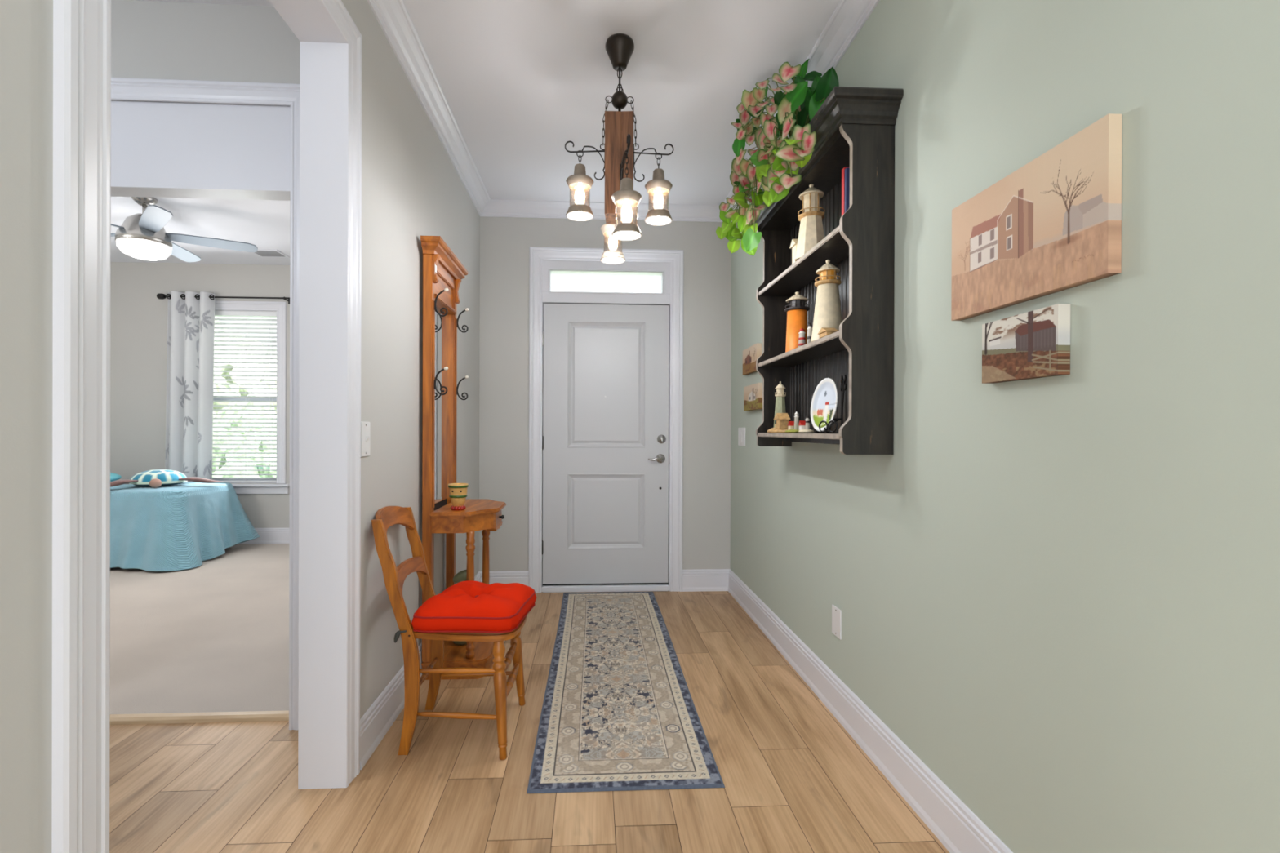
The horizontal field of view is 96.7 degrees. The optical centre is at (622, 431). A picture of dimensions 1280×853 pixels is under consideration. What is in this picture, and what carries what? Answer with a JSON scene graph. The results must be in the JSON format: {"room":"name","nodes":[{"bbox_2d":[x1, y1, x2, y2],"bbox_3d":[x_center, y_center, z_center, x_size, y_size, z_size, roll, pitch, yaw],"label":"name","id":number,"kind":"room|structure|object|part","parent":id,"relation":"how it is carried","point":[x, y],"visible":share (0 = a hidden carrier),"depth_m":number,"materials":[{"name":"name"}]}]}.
{"room":"entrance hallway","nodes":[
{"label":"entrance hallway","id":0,"kind":"room"},
{"bbox_2d":[110,262,289,528],"bbox_3d":[-3.644,-0.254,5.789,4.775,3.000,0.150,0,0,-3],"label":"wall","id":1,"kind":"structure","parent":0,"point":[138,318],"depth_m":5.66,"materials":[{"name":"grey paint"}]},
{"bbox_2d":[156,293,289,304],"bbox_3d":[-3.773,-1.317,5.641,1.545,0.066,0.128,0,0,-3],"label":"curtain rod","id":2,"kind":"object","parent":1,"relation":"attached to","point":[160,295],"visible":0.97,"depth_m":5.60,"materials":[{"name":"black metal"}]},
{"bbox_2d":[164,290,215,479],"bbox_3d":[-4.249,-0.168,5.581,0.486,2.400,0.086,0,0,-3],"label":"curtain","id":3,"kind":"object","parent":2,"relation":"hanging from","point":[190,318],"visible":0.71,"depth_m":5.57,"materials":[{"name":"white fabric"}]},
{"bbox_3d":[-3.744,-1.322,5.607,1.490,0.016,0.016,0,0,-3],"label":"rod","id":4,"kind":"part","parent":2,"relation":"part of","materials":[{"name":"black metal"}]},
{"bbox_2d":[212,300,289,493],"bbox_3d":[-3.932,-0.341,5.739,1.195,1.931,0.200,0,0,-3],"label":"window","id":5,"kind":"structure","parent":1,"relation":"in","point":[280,307],"depth_m":5.71,"materials":[{"name":"white paint"}]},
{"bbox_2d":[212,310,276,482],"bbox_3d":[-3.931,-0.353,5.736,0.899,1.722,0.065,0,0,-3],"label":"window blind","id":6,"kind":"object","parent":5,"relation":"attached to","point":[217,313],"visible":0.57,"depth_m":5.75,"materials":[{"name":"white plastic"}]},
{"bbox_3d":[-3.929,-1.190,5.735,0.899,0.049,0.065,0,0,-3],"label":"head rail","id":7,"kind":"part","parent":6,"relation":"part of","materials":[{"name":"white plastic"}]},
{"bbox_3d":[-3.934,0.501,5.740,0.891,0.014,0.048,0,0,-3],"label":"rail","id":8,"kind":"part","parent":6,"relation":"part of","materials":[{"name":"white plastic"}]},
{"bbox_3d":[-3.560,-0.334,5.759,0.002,1.670,0.053,0,0,-3],"label":"ladder cord","id":9,"kind":"part","parent":6,"relation":"part of","materials":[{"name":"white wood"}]},
{"bbox_2d":[240,528,288,543],"bbox_3d":[-3.614,1.048,5.708,4.595,0.156,0.020,0,0,-3],"label":"baseboard","id":10,"kind":"structure","parent":1,"relation":"attached to","point":[267,535],"depth_m":5.71,"materials":[{"name":"white paint"}]},
{"bbox_2d":[111,195,289,265],"bbox_3d":[-3.484,-1.737,3.960,4.650,0.127,3.515,0,0,-3],"label":"ceiling","id":11,"kind":"structure","parent":0,"point":[264,224],"depth_m":4.62,"materials":[{"name":"white paint"}]},
{"bbox_2d":[111,196,257,262],"bbox_3d":[-3.448,-1.459,4.100,1.298,0.430,1.298,0,0,-3],"label":"ceiling fan","id":12,"kind":"object","parent":11,"relation":"hanging from","point":[144,236],"visible":0.88,"depth_m":4.01,"materials":[{"name":"silver metal"}]},
{"bbox_3d":[-3.591,-1.419,3.706,0.127,0.038,0.565,0,0,24],"label":"fan blade","id":13,"kind":"part","parent":12,"relation":"part of","materials":[{"name":"silver metal"}]},
{"bbox_3d":[-3.422,-1.291,4.072,0.304,0.094,0.304,0,0,-3],"label":"lamp shade","id":14,"kind":"part","parent":12,"relation":"part of","materials":[{"name":"white glass"}]},
{"bbox_3d":[-3.126,-1.418,3.798,0.565,0.038,0.127,0,0,42],"label":"fan blade","id":15,"kind":"part","parent":12,"relation":"part of","materials":[{"name":"silver metal"}]},
{"bbox_3d":[-3.499,-1.420,4.466,0.127,0.038,0.565,0,0,-12],"label":"fan blade","id":16,"kind":"part","parent":12,"relation":"part of","materials":[{"name":"silver metal"}]},
{"bbox_3d":[-3.070,-1.418,4.268,0.565,0.038,0.127,0,0,-30],"label":"fan blade","id":17,"kind":"part","parent":12,"relation":"part of","materials":[{"name":"silver metal"}]},
{"bbox_2d":[252,249,289,257],"bbox_3d":[-3.317,-1.671,5.338,0.270,0.008,0.220,0,0,-3],"label":"ceiling vent","id":18,"kind":"object","parent":11,"relation":"in","point":[261,253],"visible":0.86,"depth_m":5.35,"materials":[{"name":"white metal"}]},
{"bbox_2d":[133,0,273,6],"bbox_3d":[-2.158,-1.723,0.726,2.355,0.135,2.885,0,0,-3],"label":"ceiling","id":19,"kind":"structure","parent":0,"point":[251,2],"depth_m":2.19,"materials":[{"name":"white paint"}]},
{"bbox_2d":[111,0,300,84],"bbox_3d":[-2.242,-0.268,2.219,2.355,3.050,0.100,0,0,-3],"label":"wall","id":20,"kind":"structure","parent":0,"point":[156,40],"depth_m":2.20,"materials":[{"name":"grey paint"}]},
{"bbox_2d":[109,711,288,724],"bbox_3d":[-1.787,1.147,2.280,1.020,0.022,0.050,0,0,-3],"label":"trim","id":21,"kind":"structure","parent":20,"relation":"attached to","point":[256,716],"depth_m":2.27,"materials":[{"name":"brown wood"}]},
{"bbox_2d":[111,77,299,730],"bbox_3d":[-1.782,-0.096,2.234,1.133,2.508,0.122,0,0,-3],"label":"trim","id":22,"kind":"structure","parent":20,"relation":"attached to","point":[171,138],"depth_m":2.21,"materials":[{"name":"white paint"}]},
{"bbox_2d":[0,0,479,852],"bbox_3d":[-0.945,-0.190,1.286,0.138,2.905,5.870,0,0,-3],"label":"wall","id":23,"kind":"structure","parent":0,"point":[411,188],"depth_m":1.93,"materials":[{"name":"grey paint"}]},
{"bbox_2d":[51,0,361,852],"bbox_3d":[-0.871,-0.095,1.397,0.020,2.515,1.092,0,0,-3],"label":"trim","id":24,"kind":"structure","parent":23,"relation":"attached to","point":[82,28],"depth_m":0.90,"materials":[{"name":"white paint"}]},
{"bbox_2d":[269,0,346,789],"bbox_3d":[-0.951,-0.056,1.392,0.146,2.437,0.936,0,0,-3],"label":"trim","id":25,"kind":"structure","parent":23,"relation":"attached to","point":[322,55],"depth_m":1.85,"materials":[{"name":"white paint"}]},
{"bbox_2d":[360,421,370,457],"bbox_3d":[-0.907,0.026,2.017,0.016,0.124,0.080,0,0,-3],"label":"light switch","id":26,"kind":"object","parent":23,"relation":"attached to","point":[365,426],"visible":0.92,"depth_m":2.01,"materials":[{"name":"white plastic"}]},
{"bbox_2d":[360,571,528,769],"bbox_3d":[-0.795,1.082,3.022,0.353,0.156,2.125,0,0,-3],"label":"baseboard","id":27,"kind":"structure","parent":23,"relation":"attached to","point":[376,722],"depth_m":2.22,"materials":[{"name":"white paint"}]},
{"bbox_2d":[109,543,949,852],"bbox_3d":[-2.333,1.206,2.031,6.765,0.142,7.500,0,0,-3],"label":"floor","id":28,"kind":"structure","parent":0,"point":[795,780],"depth_m":2.01,"materials":[{"name":"brown wood"}]},
{"bbox_2d":[371,506,527,759],"bbox_3d":[-0.656,0.729,2.210,0.558,0.870,0.427,0,0,-3],"label":"dining chair","id":29,"kind":"object","parent":28,"relation":"on","point":[394,577],"visible":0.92,"depth_m":2.04,"materials":[{"name":"brown wood"}]},
{"bbox_3d":[-0.894,0.352,2.208,0.080,0.118,0.310,0,0,-3],"label":"crest rail","id":30,"kind":"part","parent":29,"relation":"part of","materials":[{"name":"brown wood"}]},
{"bbox_3d":[-0.815,0.739,2.048,0.168,0.845,0.026,0,0,-3],"label":"post","id":31,"kind":"part","parent":29,"relation":"part of","materials":[{"name":"brown wood"}]},
{"bbox_3d":[-0.833,0.739,2.377,0.168,0.845,0.026,0,0,-3],"label":"post","id":32,"kind":"part","parent":29,"relation":"part of","materials":[{"name":"brown wood"}]},
{"bbox_2d":[394,580,536,643],"bbox_3d":[-0.583,0.678,2.191,0.477,0.147,0.396,0,0,-3],"label":"seat cushion","id":33,"kind":"object","parent":29,"relation":"on","point":[468,606],"visible":1,"depth_m":2.04,"materials":[{"name":"red fabric"}]},
{"bbox_3d":[-0.577,0.734,2.223,0.399,0.032,0.406,0,0,-3],"label":"seat","id":34,"kind":"part","parent":29,"relation":"part of","materials":[{"name":"brown wood"}]},
{"bbox_3d":[-0.438,0.954,2.048,0.049,0.422,0.085,0,0,-37],"label":"leg","id":35,"kind":"part","parent":29,"relation":"part of","materials":[{"name":"brown wood"}]},
{"bbox_3d":[-0.446,0.953,2.402,0.049,0.422,0.083,0,0,31],"label":"leg","id":36,"kind":"part","parent":29,"relation":"part of","materials":[{"name":"brown wood"}]},
{"bbox_2d":[420,235,506,679],"bbox_3d":[-0.773,0.133,2.896,0.343,2.055,0.585,0,0,-3],"label":"hall tree","id":37,"kind":"object","parent":28,"relation":"on","point":[443,273],"visible":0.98,"depth_m":2.76,"materials":[{"name":"brown wood"}]},
{"bbox_2d":[434,304,448,504],"bbox_3d":[-0.936,-0.140,2.887,0.006,1.000,0.395,0,0,-3],"label":"mirror","id":38,"kind":"object","parent":37,"relation":"attached to","point":[441,481],"depth_m":2.94,"materials":[{"name":"clear glass"}]},
{"bbox_3d":[-0.894,-0.860,2.888,0.093,0.070,0.585,0,0,-3],"label":"cornice","id":39,"kind":"part","parent":37,"relation":"part of","materials":[{"name":"brown wood"}]},
{"bbox_3d":[-0.913,-0.738,2.887,0.055,0.205,0.395,0,0,-3],"label":"panel","id":40,"kind":"part","parent":37,"relation":"part of","materials":[{"name":"brown wood"}]},
{"bbox_2d":[421,640,493,679],"bbox_3d":[-0.792,1.116,2.897,0.311,0.088,0.485,0,0,-3],"label":"shelf","id":41,"kind":"object","parent":37,"relation":"attached to","point":[455,655],"depth_m":2.70,"materials":[{"name":"brown wood"}]},
{"bbox_2d":[448,483,468,511],"bbox_3d":[-0.787,0.313,2.728,0.095,0.124,0.095,0,0,-3],"label":"ceramic pot","id":42,"kind":"object","parent":37,"relation":"on","point":[457,491],"visible":1,"depth_m":2.70,"materials":[{"name":"beige ceramic"}]},
{"bbox_2d":[452,569,466,645],"bbox_3d":[-0.813,0.886,2.893,0.132,0.372,0.132,0,0,-3],"label":"ceramic vase","id":43,"kind":"object","parent":37,"relation":"on","point":[460,576],"visible":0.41,"depth_m":2.87,"materials":[{"name":"green ceramic"}]},
{"bbox_3d":[-0.809,0.735,2.888,0.101,0.070,0.038,0,0,-3],"label":"lid","id":44,"kind":"part","parent":43,"relation":"part of","materials":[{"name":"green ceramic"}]},
{"bbox_3d":[-0.722,0.772,2.702,0.044,0.602,0.044,0,0,-3],"label":"leg","id":45,"kind":"part","parent":37,"relation":"part of","materials":[{"name":"brown wood"}]},
{"bbox_3d":[-0.743,0.771,3.096,0.044,0.602,0.044,0,0,-3],"label":"leg","id":46,"kind":"part","parent":37,"relation":"part of","materials":[{"name":"brown wood"}]},
{"bbox_2d":[526,591,724,793],"bbox_3d":[-0.042,1.159,2.966,0.656,0.006,2.251,0,0,-3],"label":"runner rug","id":47,"kind":"object","parent":28,"relation":"on","point":[619,713],"visible":1,"depth_m":2.36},
{"bbox_3d":[-4.663,0.814,5.061,1.890,0.616,0.800,0,0,-3],"label":"bed","id":48,"kind":"object","parent":28,"relation":"on","visible":0},
{"bbox_2d":[110,481,259,571],"bbox_3d":[-4.653,0.794,4.980,2.305,0.637,1.058,0,0,-3],"label":"quilt","id":49,"kind":"object","parent":48,"relation":"on","point":[183,526],"visible":0.52,"depth_m":4.67,"materials":[{"name":"blue fabric"}]},
{"bbox_2d":[110,472,121,481],"bbox_3d":[-4.880,0.418,5.129,0.600,0.120,0.450,0,0,-3],"label":"pillow","id":50,"kind":"object","parent":49,"relation":"on","point":[113,477],"visible":0.11,"depth_m":5.16,"materials":[{"name":"teal fabric"}]},
{"bbox_2d":[110,469,222,488],"bbox_3d":[-4.072,0.406,4.997,0.924,0.146,0.482,0,0,-39],"label":"turtle","id":51,"kind":"object","parent":49,"relation":"on","point":[155,478],"visible":0.99,"depth_m":4.90,"materials":[{"name":"fabric"}]},
{"bbox_2d":[479,216,731,571],"bbox_3d":[-0.118,-0.192,4.194,1.821,2.905,0.150,0,0,-3],"label":"wall","id":52,"kind":"structure","parent":0,"point":[505,242],"depth_m":4.10,"materials":[{"name":"grey paint"}]},
{"bbox_2d":[528,246,684,593],"bbox_3d":[-0.117,-0.080,4.160,1.112,2.482,0.158,0,0,-3],"label":"door","id":53,"kind":"structure","parent":52,"relation":"in","point":[606,369],"depth_m":4.13,"materials":[{"name":"white paint"}]},
{"bbox_3d":[0.250,0.197,4.128,0.130,0.068,0.054,0,0,-3],"label":"lever handle","id":54,"kind":"part","parent":53,"relation":"part of","materials":[{"name":"silver metal"}]},
{"bbox_2d":[403,0,839,204],"bbox_3d":[0.043,-1.669,1.261,1.821,0.100,5.720,0,0,-3],"label":"ceiling","id":55,"kind":"structure","parent":0,"point":[519,81],"depth_m":2.60,"materials":[{"name":"white paint"}]},
{"bbox_2d":[564,33,673,264],"bbox_3d":[-0.012,-1.181,2.370,0.374,0.880,0.477,0,0,-43],"label":"chandelier","id":56,"kind":"object","parent":55,"relation":"hanging from","point":[620,197],"visible":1,"depth_m":2.33,"materials":[{"name":"brown metal"}]},
{"bbox_3d":[-0.177,-0.990,2.377,0.044,0.100,0.043,0,0,-3],"label":"bulb","id":57,"kind":"part","parent":56,"relation":"part of","materials":[{"name":"beige glass"}]},
{"bbox_3d":[-0.153,-1.133,2.376,0.175,0.165,0.010,0,0,2],"label":"scroll arm","id":58,"kind":"part","parent":56,"relation":"part of","materials":[{"name":"black metal"}]},
{"bbox_3d":[-0.071,-1.287,2.367,0.027,0.193,0.011,0,0,-3],"label":"chain","id":59,"kind":"part","parent":56,"relation":"part of","materials":[{"name":"brown metal"}]},
{"bbox_3d":[-0.043,-0.869,2.591,0.044,0.100,0.043,0,0,-3],"label":"bulb","id":60,"kind":"part","parent":56,"relation":"part of","materials":[{"name":"beige glass"}]},
{"bbox_3d":[-0.011,-1.468,2.370,0.007,0.107,0.007,0,0,-26],"label":"cord","id":61,"kind":"part","parent":56,"relation":"part of","materials":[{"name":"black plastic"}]},
{"bbox_3d":[-0.011,-1.461,2.370,0.017,0.116,0.018,0,0,42],"label":"chain","id":62,"kind":"part","parent":56,"relation":"part of","materials":[{"name":"brown metal"}]},
{"bbox_3d":[0.010,-1.019,2.202,0.010,0.165,0.232,0,0,-8],"label":"scroll arm","id":63,"kind":"part","parent":56,"relation":"part of","materials":[{"name":"black metal"}]},
{"bbox_3d":[0.017,-0.995,2.151,0.011,0.096,0.012,0,0,42],"label":"lantern chain","id":64,"kind":"part","parent":56,"relation":"part of","materials":[{"name":"brown metal"}]},
{"bbox_3d":[0.016,-0.831,2.151,0.044,0.100,0.043,0,0,-3],"label":"bulb","id":65,"kind":"part","parent":56,"relation":"part of","materials":[{"name":"beige glass"}]},
{"bbox_3d":[0.048,-1.286,2.373,0.027,0.194,0.011,0,0,-3],"label":"chain","id":66,"kind":"part","parent":56,"relation":"part of","materials":[{"name":"brown metal"}]},
{"bbox_3d":[0.129,-1.127,2.382,0.175,0.165,0.010,0,0,-5],"label":"scroll arm","id":67,"kind":"part","parent":56,"relation":"part of","materials":[{"name":"black metal"}]},
{"bbox_3d":[0.152,-0.974,2.385,0.044,0.100,0.043,0,0,-3],"label":"bulb","id":68,"kind":"part","parent":56,"relation":"part of","materials":[{"name":"beige glass"}]},
{"bbox_2d":[729,0,1279,852],"bbox_3d":[1.008,-0.183,1.390,0.130,2.905,5.870,0,0,-3],"label":"wall","id":69,"kind":"structure","parent":0,"point":[1060,594],"depth_m":1.18,"materials":[{"name":"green paint"}]},
{"bbox_2d":[366,0,879,222],"bbox_3d":[0.043,-1.575,1.261,1.821,0.088,5.720,0,0,-3],"label":"trim","id":70,"kind":"structure","parent":69,"relation":"attached to","point":[848,18],"depth_m":2.66,"materials":[{"name":"white paint"}]},
{"bbox_2d":[737,427,745,446],"bbox_3d":[0.807,0.034,3.848,0.009,0.124,0.170,0,0,-3],"label":"light switch","id":71,"kind":"object","parent":69,"relation":"attached to","point":[741,431],"visible":1,"depth_m":3.83,"materials":[{"name":"white plastic"}]},
{"bbox_2d":[742,342,761,375],"bbox_3d":[0.812,-0.450,3.570,0.029,0.160,0.325,0,0,-3],"label":"print","id":72,"kind":"object","parent":69,"relation":"attached to","point":[750,355],"visible":0.99,"depth_m":3.52},
{"bbox_2d":[743,382,762,410],"bbox_3d":[0.814,-0.213,3.533,0.029,0.155,0.330,0,0,-3],"label":"print","id":73,"kind":"object","parent":69,"relation":"attached to","point":[753,393],"visible":0.99,"depth_m":3.48},
{"bbox_2d":[755,86,903,454],"bbox_3d":[0.773,-0.524,2.404,0.231,1.202,1.102,0,0,-3],"label":"wall shelf","id":74,"kind":"object","parent":69,"relation":"attached to","point":[854,126],"visible":0.85,"depth_m":1.92,"materials":[{"name":"black wood"}]},
{"bbox_3d":[0.771,-0.487,2.893,0.181,1.125,0.022,0,0,-3],"label":"panel","id":75,"kind":"part","parent":74,"relation":"part of","materials":[{"name":"black wood"}]},
{"bbox_2d":[715,58,839,255],"bbox_3d":[0.687,-1.183,2.547,0.376,0.755,1.261,0,0,-3],"label":"plant","id":76,"kind":"object","parent":74,"relation":"on","point":[777,155],"visible":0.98,"depth_m":2.32,"materials":[{"name":"green plant"}]},
{"bbox_2d":[767,381,795,432],"bbox_3d":[0.749,-0.117,2.678,0.117,0.247,0.226,0,0,-3],"label":"lighthouse","id":77,"kind":"object","parent":74,"relation":"on","point":[781,419],"visible":0.91,"depth_m":2.68,"materials":[{"name":"ceramic"}]},
{"bbox_2d":[776,388,784,394],"bbox_3d":[0.753,-0.190,2.708,0.037,0.031,0.033,0,0,-3],"label":"lamp","id":78,"kind":"object","parent":77,"relation":"on","point":[779,391],"depth_m":2.69,"materials":[{"name":"beige plastic"}]},
{"bbox_2d":[785,411,799,432],"bbox_3d":[0.743,-0.043,2.448,0.080,0.090,0.106,0,0,-3],"label":"lighthouse","id":79,"kind":"object","parent":74,"relation":"on","point":[793,426],"visible":0.91,"depth_m":2.42,"materials":[{"name":"white ceramic"}]},
{"bbox_2d":[784,291,809,352],"bbox_3d":[0.774,-0.483,2.519,0.108,0.275,0.108,0,0,-3],"label":"lighthouse","id":80,"kind":"object","parent":74,"relation":"on","point":[797,313],"visible":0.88,"depth_m":2.48,"materials":[{"name":"orange ceramic"}]},
{"bbox_3d":[0.774,-0.549,2.519,0.104,0.017,0.104,0,0,-3],"label":"railing","id":81,"kind":"part","parent":80,"relation":"part of","materials":[{"name":"grey"}]},
{"bbox_2d":[789,299,804,306],"bbox_3d":[0.774,-0.561,2.519,0.071,0.036,0.066,0,0,-3],"label":"lamp","id":82,"kind":"object","parent":80,"relation":"on","point":[793,303],"depth_m":2.49,"materials":[{"name":"grey"}]},
{"bbox_2d":[798,327,805,346],"bbox_3d":[0.751,-0.390,2.377,0.032,0.090,0.032,0,0,-3],"label":"lighthouse","id":83,"kind":"object","parent":74,"relation":"on","point":[802,340],"visible":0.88,"depth_m":2.37,"materials":[{"name":"ceramic"}]},
{"bbox_2d":[798,415,814,432],"bbox_3d":[0.750,-0.032,2.320,0.060,0.070,0.084,0,0,-3],"label":"lighthouse","id":84,"kind":"object","parent":74,"relation":"on","point":[804,425],"visible":1,"depth_m":2.30,"materials":[{"name":"white ceramic"}]},
{"bbox_2d":[789,183,825,264],"bbox_3d":[0.774,-0.861,2.346,0.136,0.312,0.163,0,0,-3],"label":"lighthouse","id":85,"kind":"object","parent":74,"relation":"on","point":[811,230],"visible":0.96,"depth_m":2.30,"materials":[{"name":"beige ceramic"}]},
{"bbox_3d":[0.775,-0.893,2.333,0.107,0.020,0.107,0,0,-3],"label":"railing","id":86,"kind":"part","parent":85,"relation":"part of","materials":[{"name":"beige plastic"}]},
{"bbox_2d":[802,192,820,213],"bbox_3d":[0.775,-0.926,2.333,0.074,0.080,0.067,0,0,-3],"label":"lamp","id":87,"kind":"object","parent":85,"relation":"on","point":[810,200],"depth_m":2.30,"materials":[{"name":"beige plastic"}]},
{"bbox_2d":[806,322,812,343],"bbox_3d":[0.760,-0.394,2.305,0.024,0.098,0.024,0,0,-3],"label":"lighthouse","id":88,"kind":"object","parent":74,"relation":"on","point":[810,328],"visible":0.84,"depth_m":2.30,"materials":[{"name":"white ceramic"}]},
{"bbox_3d":[0.865,0.038,2.410,0.019,0.022,0.954,0,0,-3],"label":"rail","id":89,"kind":"part","parent":74,"relation":"part of","materials":[{"name":"black wood"}]},
{"bbox_2d":[810,259,842,342],"bbox_3d":[0.789,-0.502,2.143,0.124,0.315,0.197,0,0,-3],"label":"lighthouse","id":90,"kind":"object","parent":74,"relation":"on","point":[828,318],"visible":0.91,"depth_m":2.14,"materials":[{"name":"beige ceramic"}]},
{"bbox_3d":[0.787,-0.578,2.179,0.095,0.019,0.095,0,0,-3],"label":"railing","id":91,"kind":"part","parent":90,"relation":"part of","materials":[{"name":"beige plastic"}]},
{"bbox_2d":[819,270,835,280],"bbox_3d":[0.787,-0.592,2.179,0.066,0.041,0.059,0,0,-3],"label":"lamp","id":92,"kind":"object","parent":90,"relation":"on","point":[824,275],"depth_m":2.15,"materials":[{"name":"orange"}]},
{"bbox_3d":[0.774,-1.078,2.404,0.231,0.094,1.102,0,0,-3],"label":"crown moulding","id":93,"kind":"part","parent":74,"relation":"part of","materials":[{"name":"black wood"}]},
{"bbox_2d":[813,374,846,433],"bbox_3d":[0.782,-0.102,2.108,0.087,0.215,0.150,0,0,-3],"label":"plate stand","id":94,"kind":"object","parent":74,"relation":"on","point":[843,382],"visible":0.97,"depth_m":2.10,"materials":[{"name":"black metal"}]},
{"bbox_2d":[810,377,837,431],"bbox_3d":[0.766,-0.103,2.160,0.052,0.206,0.111,0,0,-38],"label":"oval plate","id":95,"kind":"object","parent":94,"relation":"on","point":[824,405],"visible":0.97,"depth_m":2.17,"materials":[{"name":"ceramic"}]},
{"bbox_2d":[841,166,847,215],"bbox_3d":[0.823,-0.807,1.967,0.123,0.205,0.020,0,0,-3],"label":"book","id":96,"kind":"object","parent":74,"relation":"on","point":[844,167],"visible":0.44,"depth_m":1.96,"materials":[{"name":"red fabric"}]},
{"bbox_2d":[844,167,849,213],"bbox_3d":[0.824,-0.802,1.947,0.123,0.195,0.014,0,0,-3],"label":"book","id":97,"kind":"object","parent":74,"relation":"on","point":[846,202],"visible":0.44,"depth_m":1.94,"materials":[{"name":"blue fabric"}]},
{"bbox_3d":[0.823,-0.485,1.919,0.181,1.125,0.022,0,0,-3],"label":"panel","id":98,"kind":"part","parent":74,"relation":"part of","materials":[{"name":"black wood"}]},
{"bbox_2d":[831,604,841,639],"bbox_3d":[0.885,0.786,2.350,0.007,0.120,0.084,0,0,-3],"label":"wall outlet","id":99,"kind":"object","parent":69,"relation":"attached to","point":[836,612],"visible":1,"depth_m":2.34,"materials":[{"name":"white plastic"}]},
{"bbox_2d":[682,568,1013,852],"bbox_3d":[0.765,1.090,1.304,0.356,0.156,5.720,0,0,-3],"label":"baseboard","id":100,"kind":"structure","parent":69,"relation":"attached to","point":[951,821],"depth_m":2.02,"materials":[{"name":"white paint"}]},
{"bbox_2d":[982,303,1070,383],"bbox_3d":[0.932,-0.197,1.325,0.027,0.150,0.236,0,0,-3],"label":"print","id":101,"kind":"object","parent":69,"relation":"attached to","point":[1034,344],"visible":1,"depth_m":1.29},
{"bbox_2d":[951,113,1122,320],"bbox_3d":[0.932,-0.458,1.329,0.027,0.305,0.476,0,0,-3],"label":"print","id":102,"kind":"object","parent":69,"relation":"attached to","point":[1052,224],"visible":1,"depth_m":1.24},
{"label":"outside","id":103,"kind":"structure","parent":0,"visible":0},
{"label":"ground","id":104,"kind":"structure","parent":103,"visible":0},
{"bbox_2d":[212,402,276,477],"bbox_3d":[-6.361,0.763,9.901,2.994,2.795,3.191,0,0,-39],"label":"shrub","id":105,"kind":"object","parent":104,"relation":"on","point":[229,403],"visible":0.13,"depth_m":9.51,"materials":[{"name":"green plant"}]}
]}

